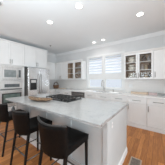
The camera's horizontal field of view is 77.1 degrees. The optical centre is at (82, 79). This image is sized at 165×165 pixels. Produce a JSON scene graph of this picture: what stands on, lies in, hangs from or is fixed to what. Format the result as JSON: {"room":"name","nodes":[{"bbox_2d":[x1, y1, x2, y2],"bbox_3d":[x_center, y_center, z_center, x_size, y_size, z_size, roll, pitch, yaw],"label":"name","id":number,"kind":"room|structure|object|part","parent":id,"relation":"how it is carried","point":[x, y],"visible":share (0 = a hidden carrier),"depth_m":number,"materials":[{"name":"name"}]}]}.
{"room":"kitchen","nodes":[
{"label":"kitchen","id":0,"kind":"room"},
{"bbox_2d":[47,55,55,87],"bbox_3d":[-3.801,-0.050,2.976,0.150,2.820,7.530,0,0,36],"label":"wall","id":1,"kind":"structure","parent":0,"point":[50,58],"depth_m":5.71,"materials":[{"name":"paint"}]},
{"bbox_2d":[24,45,46,68],"bbox_3d":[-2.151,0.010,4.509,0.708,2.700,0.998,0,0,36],"label":"upper cabinet","id":2,"kind":"object","parent":1,"relation":"attached to","point":[35,57],"visible":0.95,"depth_m":4.27,"materials":[{"name":"white paint"}]},
{"bbox_3d":[-2.054,-0.906,4.123,0.020,0.772,0.483,0,0,36],"label":"door","id":3,"kind":"part","parent":2,"relation":"part of","materials":[{"name":"white paint"}]},
{"bbox_3d":[-1.766,-0.906,4.518,0.020,0.772,0.485,0,0,36],"label":"door","id":4,"kind":"part","parent":2,"relation":"part of","materials":[{"name":"white paint"}]},
{"bbox_2d":[47,62,54,79],"bbox_3d":[-1.772,-0.460,5.299,0.386,0.880,0.720,0,0,36],"label":"upper cabinet","id":5,"kind":"object","parent":1,"relation":"attached to","point":[50,65],"visible":0.34,"depth_m":5.30,"materials":[{"name":"white paint"}]},
{"bbox_2d":[0,0,164,54],"bbox_3d":[-0.545,-1.510,0.695,8.100,0.100,7.680,0,0,36],"label":"ceiling","id":6,"kind":"structure","parent":0,"point":[21,21],"depth_m":2.63,"materials":[{"name":"paint"}]},
{"bbox_2d":[75,3,82,8],"bbox_3d":[-0.070,-1.454,2.043,0.172,0.012,0.172,0,0,36],"label":"recessed light","id":7,"kind":"object","parent":6,"relation":"in","point":[77,5],"visible":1,"depth_m":2.03,"materials":[{"name":"white plastic"}]},
{"bbox_2d":[136,11,144,16],"bbox_3d":[1.273,-1.454,2.289,0.172,0.012,0.172,0,0,36],"label":"recessed light","id":8,"kind":"object","parent":6,"relation":"in","point":[141,13],"visible":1,"depth_m":2.28,"materials":[{"name":"white plastic"}]},
{"bbox_2d":[0,120,164,164],"bbox_3d":[-0.545,1.410,0.695,8.100,0.100,7.680,0,0,36],"label":"floor","id":9,"kind":"structure","parent":0,"point":[147,146],"depth_m":2.06,"materials":[{"name":"brown wood"}]},
{"bbox_2d":[0,104,23,156],"bbox_3d":[-1.462,0.892,2.136,0.492,0.933,0.511,0,0,36],"label":"counter stool","id":10,"kind":"object","parent":9,"relation":"on","point":[5,115],"visible":0.62,"depth_m":1.89,"materials":[{"name":"metal"}]},
{"bbox_3d":[-1.571,0.608,1.987,0.480,0.335,0.142,0,0,36],"label":"backrest","id":11,"kind":"part","parent":10,"relation":"part of","materials":[{"name":"black leather"}]},
{"bbox_3d":[-1.403,1.060,1.878,0.034,0.597,0.112,0,0,29],"label":"leg","id":12,"kind":"part","parent":10,"relation":"part of","materials":[{"name":"black metal"}]},
{"bbox_3d":[-1.432,0.718,2.177,0.430,0.085,0.410,0,0,36],"label":"seat","id":13,"kind":"part","parent":10,"relation":"part of","materials":[{"name":"black leather"}]},
{"bbox_2d":[0,38,24,110],"bbox_3d":[-2.682,0.010,3.781,0.708,2.700,0.800,0,0,36],"label":"tall cabinet","id":14,"kind":"object","parent":9,"relation":"on","point":[12,53],"visible":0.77,"depth_m":3.61,"materials":[{"name":"white paint"}]},
{"bbox_3d":[-2.569,-0.905,3.417,0.020,0.775,0.340,0,0,36],"label":"door","id":15,"kind":"part","parent":14,"relation":"part of","materials":[{"name":"white paint"}]},
{"bbox_2d":[0,81,21,106],"bbox_3d":[-2.629,0.482,3.725,0.602,0.865,0.660,0,0,36],"label":"wall oven","id":16,"kind":"object","parent":14,"relation":"in","point":[8,89],"visible":0.83,"depth_m":3.52,"materials":[{"name":"metal"}]},
{"bbox_3d":[-2.437,0.568,3.586,0.034,0.455,0.656,0,0,36],"label":"door","id":17,"kind":"part","parent":16,"relation":"part of","materials":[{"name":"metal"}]},
{"bbox_3d":[-2.439,0.172,3.587,0.029,0.245,0.660,0,0,36],"label":"control panel","id":18,"kind":"part","parent":16,"relation":"part of","materials":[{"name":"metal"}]},
{"bbox_3d":[-2.420,0.613,3.573,0.002,0.265,0.512,0,0,36],"label":"glass panel","id":19,"kind":"part","parent":16,"relation":"part of","materials":[{"name":"black glass"}]},
{"bbox_2d":[0,65,21,80],"bbox_3d":[-2.585,-0.235,3.693,0.470,0.510,0.660,0,0,36],"label":"microwave","id":20,"kind":"object","parent":14,"relation":"in","point":[7,73],"visible":1,"depth_m":3.53,"materials":[{"name":"metal"}]},
{"bbox_3d":[-2.468,-0.233,3.543,0.034,0.375,0.467,0,0,36],"label":"door","id":21,"kind":"part","parent":20,"relation":"part of","materials":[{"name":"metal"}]},
{"bbox_3d":[-2.455,-0.217,3.530,0.002,0.245,0.362,0,0,36],"label":"glass panel","id":22,"kind":"part","parent":20,"relation":"part of","materials":[{"name":"grey glass"}]},
{"bbox_3d":[-2.672,-1.321,3.773,0.636,0.039,0.800,0,0,36],"label":"crown moulding","id":23,"kind":"part","parent":14,"relation":"part of","materials":[{"name":"white paint"}]},
{"bbox_3d":[-2.333,-0.905,3.740,0.020,0.775,0.450,0,0,36],"label":"door","id":24,"kind":"part","parent":14,"relation":"part of","materials":[{"name":"white paint"}]},
{"bbox_2d":[10,106,51,164],"bbox_3d":[-0.836,0.892,1.679,0.492,0.933,0.511,0,0,36],"label":"counter stool","id":25,"kind":"object","parent":9,"relation":"on","point":[24,125],"visible":0.86,"depth_m":1.46,"materials":[{"name":"leather"}]},
{"bbox_3d":[-1.100,1.060,1.657,0.034,0.597,0.112,0,0,43],"label":"leg","id":26,"kind":"part","parent":25,"relation":"part of","materials":[{"name":"black metal"}]},
{"bbox_3d":[-0.945,0.608,1.530,0.480,0.335,0.142,0,0,36],"label":"backrest","id":27,"kind":"part","parent":25,"relation":"part of","materials":[{"name":"black leather"}]},
{"bbox_3d":[-0.777,1.060,1.421,0.034,0.597,0.112,0,0,29],"label":"leg","id":28,"kind":"part","parent":25,"relation":"part of","materials":[{"name":"black metal"}]},
{"bbox_3d":[-0.858,1.060,1.981,0.031,0.597,0.031,0,0,36],"label":"leg","id":29,"kind":"part","parent":25,"relation":"part of","materials":[{"name":"black metal"}]},
{"bbox_3d":[-0.806,0.718,1.720,0.430,0.085,0.410,0,0,36],"label":"seat","id":30,"kind":"part","parent":25,"relation":"part of","materials":[{"name":"black leather"}]},
{"bbox_2d":[24,67,48,95],"bbox_3d":[-2.049,0.443,4.421,0.938,1.835,0.930,0,0,36],"label":"refrigerator","id":31,"kind":"object","parent":9,"relation":"on","point":[36,80],"visible":0.48,"depth_m":4.05,"materials":[{"name":"white enamel"},{"name":"brushed steel"}]},
{"bbox_3d":[-1.876,0.092,4.007,0.014,1.135,0.460,0,0,36],"label":"door","id":32,"kind":"part","parent":31,"relation":"part of","materials":[{"name":"metal"}]},
{"bbox_3d":[-1.602,0.092,4.383,0.014,1.135,0.460,0,0,36],"label":"door","id":33,"kind":"part","parent":31,"relation":"part of","materials":[{"name":"metal"}]},
{"bbox_2d":[37,115,88,164],"bbox_3d":[-0.246,0.892,1.249,0.492,0.933,0.511,0,0,36],"label":"counter stool","id":34,"kind":"object","parent":9,"relation":"on","point":[58,142],"visible":1,"depth_m":1.04,"materials":[{"name":"black leather"}]},
{"bbox_3d":[-0.510,1.060,1.227,0.034,0.597,0.112,0,0,43],"label":"leg","id":35,"kind":"part","parent":34,"relation":"part of","materials":[{"name":"black metal"}]},
{"bbox_3d":[-0.355,0.608,1.100,0.480,0.335,0.142,0,0,36],"label":"backrest","id":36,"kind":"part","parent":34,"relation":"part of","materials":[{"name":"black leather"}]},
{"bbox_3d":[-0.216,0.718,1.290,0.430,0.085,0.410,0,0,36],"label":"seat","id":37,"kind":"part","parent":34,"relation":"part of","materials":[{"name":"black leather"}]},
{"bbox_3d":[0.048,1.060,1.321,0.031,0.597,0.031,0,0,36],"label":"leg","id":38,"kind":"part","parent":34,"relation":"part of","materials":[{"name":"black metal"}]},
{"bbox_2d":[55,90,70,94],"bbox_3d":[-0.748,0.923,4.999,1.090,0.872,0.656,0,0,36],"label":"base cabinet","id":39,"kind":"object","parent":9,"relation":"on","point":[56,91],"visible":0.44,"depth_m":4.77,"materials":[{"name":"white paint"}]},
{"bbox_2d":[16,103,126,164],"bbox_3d":[-0.431,0.923,2.305,2.488,0.872,0.942,0,0,36],"label":"kitchen island","id":40,"kind":"object","parent":9,"relation":"on","point":[106,146],"visible":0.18,"depth_m":1.47,"materials":[{"name":"paint"}]},
{"bbox_2d":[5,93,127,128],"bbox_3d":[-0.506,0.465,2.244,2.538,0.040,1.170,0,0,36],"label":"island countertop","id":41,"kind":"structure","parent":40,"relation":"on","point":[92,112],"depth_m":1.65,"materials":[{"name":"stone"}]},
{"bbox_2d":[28,96,52,100],"bbox_3d":[-0.886,0.399,2.162,0.611,0.089,0.214,0,0,9],"label":"wooden tray","id":42,"kind":"object","parent":41,"relation":"on","point":[29,97],"visible":0.98,"depth_m":2.13,"materials":[{"name":"brown wood"}]},
{"bbox_2d":[46,94,81,102],"bbox_3d":[-0.455,0.411,2.448,0.760,0.066,0.480,0,0,36],"label":"cooktop","id":43,"kind":"object","parent":41,"relation":"in","point":[64,98],"visible":0.96,"depth_m":2.31,"materials":[{"name":"black metal"}]},
{"bbox_3d":[-0.455,0.439,2.448,0.760,0.012,0.480,0,0,36],"label":"plate","id":44,"kind":"part","parent":43,"relation":"part of","materials":[{"name":"black ceramic"}]},
{"bbox_3d":[-0.437,1.304,2.297,2.488,0.109,0.922,0,0,36],"label":"moulding","id":45,"kind":"part","parent":40,"relation":"part of","materials":[{"name":"paint"}]},
{"bbox_3d":[0.557,0.869,1.579,0.008,0.762,0.912,0,0,36],"label":"panel","id":46,"kind":"part","parent":40,"relation":"part of","materials":[{"name":"paint"}]},
{"bbox_2d":[71,91,84,97],"bbox_3d":[-0.041,0.924,4.460,0.678,0.868,0.640,0,0,36],"label":"dishwasher","id":47,"kind":"object","parent":9,"relation":"on","point":[82,94],"visible":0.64,"depth_m":4.20,"materials":[{"name":"grey metal"}]},
{"bbox_2d":[85,93,110,100],"bbox_3d":[0.680,0.923,3.958,1.070,0.872,0.656,0,0,36],"label":"base cabinet","id":48,"kind":"object","parent":9,"relation":"on","point":[105,97],"visible":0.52,"depth_m":3.68,"materials":[{"name":"white paint"}]},
{"bbox_3d":[0.299,0.584,3.890,0.530,0.167,0.020,0,0,36],"label":"drawer","id":49,"kind":"part","parent":48,"relation":"part of","materials":[{"name":"white paint"}]},
{"bbox_3d":[0.732,0.584,3.574,0.530,0.167,0.020,0,0,36],"label":"drawer","id":50,"kind":"part","parent":48,"relation":"part of","materials":[{"name":"white paint"}]},
{"bbox_2d":[49,88,164,98],"bbox_3d":[0.204,0.465,4.056,5.030,0.040,1.039,0,0,36],"label":"countertop","id":51,"kind":"structure","parent":48,"relation":"on","point":[66,89],"depth_m":3.41,"materials":[{"name":"white stone"}]},
{"bbox_2d":[131,91,147,94],"bbox_3d":[1.843,0.404,3.359,0.480,0.080,0.150,0,0,36],"label":"wooden tray","id":52,"kind":"object","parent":51,"relation":"on","point":[132,91],"visible":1,"depth_m":3.31,"materials":[{"name":"brown wood"}]},
{"bbox_2d":[111,95,126,102],"bbox_3d":[1.315,0.923,3.494,0.497,0.872,0.656,0,0,36],"label":"base cabinet","id":53,"kind":"object","parent":9,"relation":"on","point":[114,98],"visible":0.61,"depth_m":3.26,"materials":[{"name":"white paint"}]},
{"bbox_2d":[128,156,141,164],"bbox_3d":[0.818,1.357,1.631,0.170,0.006,0.400,0,0,36],"label":"floor vent","id":54,"kind":"object","parent":9,"relation":"in","point":[133,161],"visible":1,"depth_m":1.72,"materials":[{"name":"grey metal"}]},
{"bbox_2d":[130,158,139,164],"bbox_3d":[0.818,1.357,1.631,0.130,0.005,0.360,0,0,36],"label":"grille","id":55,"kind":"object","parent":54,"relation":"attached to","point":[133,161],"depth_m":1.72,"materials":[{"name":"grey metal"}]},
{"bbox_2d":[127,96,146,129],"bbox_3d":[1.719,0.923,3.200,0.497,0.872,0.656,0,0,36],"label":"base cabinet","id":56,"kind":"object","parent":9,"relation":"on","point":[137,106],"visible":0.98,"depth_m":2.96,"materials":[{"name":"white paint"}]},
{"bbox_3d":[1.555,0.584,2.974,0.493,0.167,0.020,0,0,36],"label":"drawer","id":57,"kind":"part","parent":56,"relation":"part of","materials":[{"name":"white paint"}]},
{"bbox_3d":[1.554,1.312,2.972,0.497,0.094,0.026,0,0,36],"label":"moulding","id":58,"kind":"part","parent":56,"relation":"part of","materials":[{"name":"white paint"}]},
{"bbox_2d":[147,98,164,133],"bbox_3d":[2.124,0.923,2.904,0.499,0.872,0.656,0,0,36],"label":"base cabinet","id":59,"kind":"object","parent":9,"relation":"on","point":[155,107],"visible":0.99,"depth_m":2.70,"materials":[{"name":"white paint"}]},
{"bbox_3d":[1.960,0.584,2.679,0.495,0.167,0.020,0,0,36],"label":"drawer","id":60,"kind":"part","parent":59,"relation":"part of","materials":[{"name":"white paint"}]},
{"bbox_3d":[1.960,0.968,2.679,0.495,0.580,0.020,0,0,36],"label":"door","id":61,"kind":"part","parent":59,"relation":"part of","materials":[{"name":"white paint"}]},
{"bbox_3d":[1.958,1.312,2.677,0.499,0.094,0.026,0,0,36],"label":"moulding","id":62,"kind":"part","parent":59,"relation":"part of","materials":[{"name":"white paint"}]},
{"bbox_2d":[56,35,164,93],"bbox_3d":[1.669,-0.050,3.732,8.100,2.820,0.162,0,0,36],"label":"wall","id":63,"kind":"structure","parent":0,"point":[157,86],"depth_m":3.69,"materials":[{"name":"paint"}]},
{"bbox_2d":[55,61,66,79],"bbox_3d":[-1.156,-0.460,5.456,1.192,0.880,0.374,0,0,36],"label":"upper cabinet","id":64,"kind":"object","parent":63,"relation":"attached to","point":[60,67],"visible":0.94,"depth_m":5.20,"materials":[{"name":"white paint"}]},
{"bbox_3d":[-1.267,-0.430,5.366,0.425,0.815,0.020,0,0,36],"label":"door","id":65,"kind":"part","parent":64,"relation":"part of","materials":[{"name":"white paint"}]},
{"bbox_3d":[-0.924,-0.430,5.116,0.413,0.815,0.020,0,0,36],"label":"door","id":66,"kind":"part","parent":64,"relation":"part of","materials":[{"name":"white paint"}]},
{"bbox_2d":[66,59,85,79],"bbox_3d":[-0.305,-0.460,4.835,0.909,0.880,0.374,0,0,36],"label":"upper cabinet","id":67,"kind":"object","parent":63,"relation":"attached to","point":[76,74],"visible":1,"depth_m":4.79,"materials":[{"name":"white paint"}]},
{"bbox_3d":[-0.570,-0.431,4.857,0.450,0.813,0.020,0,0,36],"label":"glass door","id":68,"kind":"part","parent":67,"relation":"part of","materials":[{"name":"white paint"}]},
{"bbox_3d":[-0.202,-0.431,4.589,0.450,0.813,0.020,0,0,36],"label":"glass door","id":69,"kind":"part","parent":67,"relation":"part of","materials":[{"name":"white paint"}]},
{"bbox_2d":[86,51,124,89],"bbox_3d":[0.880,-0.347,4.253,1.700,1.415,0.150,0,0,36],"label":"window","id":70,"kind":"structure","parent":63,"relation":"in","point":[110,74],"depth_m":4.17,"materials":[{"name":"paint"}]},
{"bbox_3d":[0.559,-0.595,4.475,0.690,0.750,0.030,0,0,36],"label":"shutter panel","id":71,"kind":"part","parent":70,"relation":"part of","materials":[{"name":"paint"}]},
{"bbox_3d":[0.879,-0.122,4.252,1.470,0.195,0.072,0,0,36],"label":"shutter rail","id":72,"kind":"part","parent":70,"relation":"part of","materials":[{"name":"paint"}]},
{"bbox_3d":[0.880,0.340,4.253,1.700,0.040,0.150,0,0,36],"label":"sill","id":73,"kind":"part","parent":70,"relation":"part of","materials":[{"name":"paint"}]},
{"bbox_3d":[1.189,-0.595,4.015,0.690,0.750,0.030,0,0,36],"label":"shutter panel","id":74,"kind":"part","parent":70,"relation":"part of","materials":[{"name":"paint"}]},
{"bbox_3d":[1.210,0.147,4.044,0.690,0.345,0.042,0,0,36],"label":"sash","id":75,"kind":"part","parent":70,"relation":"part of","materials":[{"name":"glass"}]},
{"bbox_2d":[56,30,164,55],"bbox_3d":[1.674,-1.407,3.611,7.950,0.105,0.052,0,0,36],"label":"trim","id":76,"kind":"structure","parent":63,"relation":"attached to","point":[159,33],"depth_m":3.83,"materials":[{"name":"paint"}]},
{"bbox_2d":[56,79,164,93],"bbox_3d":[1.043,0.213,4.095,6.340,0.459,0.012,0,0,36],"label":"backsplash","id":77,"kind":"structure","parent":63,"relation":"attached to","point":[157,86],"depth_m":3.57,"materials":[{"name":"tile"}]},
{"bbox_2d":[124,48,153,78],"bbox_3d":[1.786,-0.460,3.311,0.811,0.880,0.374,0,0,36],"label":"upper cabinet","id":78,"kind":"object","parent":63,"relation":"attached to","point":[138,55],"visible":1,"depth_m":3.28,"materials":[{"name":"white paint"}]},
{"bbox_3d":[1.540,-0.431,3.319,0.401,0.813,0.020,0,0,36],"label":"glass door","id":79,"kind":"part","parent":78,"relation":"part of","materials":[{"name":"white paint"}]},
{"bbox_2d":[126,61,150,63],"bbox_3d":[1.808,-0.563,3.341,0.768,0.016,0.269,0,0,36],"label":"shelf","id":80,"kind":"object","parent":78,"relation":"attached to","point":[141,62],"depth_m":3.31,"materials":[{"name":"white paint"}]},
{"bbox_3d":[1.702,-0.870,3.196,0.811,0.060,0.070,0,0,36],"label":"crown moulding","id":81,"kind":"part","parent":78,"relation":"part of","materials":[{"name":"white paint"}]},
{"bbox_3d":[1.868,-0.431,3.080,0.401,0.813,0.020,0,0,36],"label":"glass door","id":82,"kind":"part","parent":78,"relation":"part of","materials":[{"name":"white paint"}]},
{"bbox_2d":[154,47,164,78],"bbox_3d":[2.438,-0.460,2.835,0.799,0.880,0.374,0,0,36],"label":"upper cabinet","id":83,"kind":"object","parent":63,"relation":"attached to","point":[159,53],"visible":0.98,"depth_m":2.88,"materials":[{"name":"white paint"}]}
]}

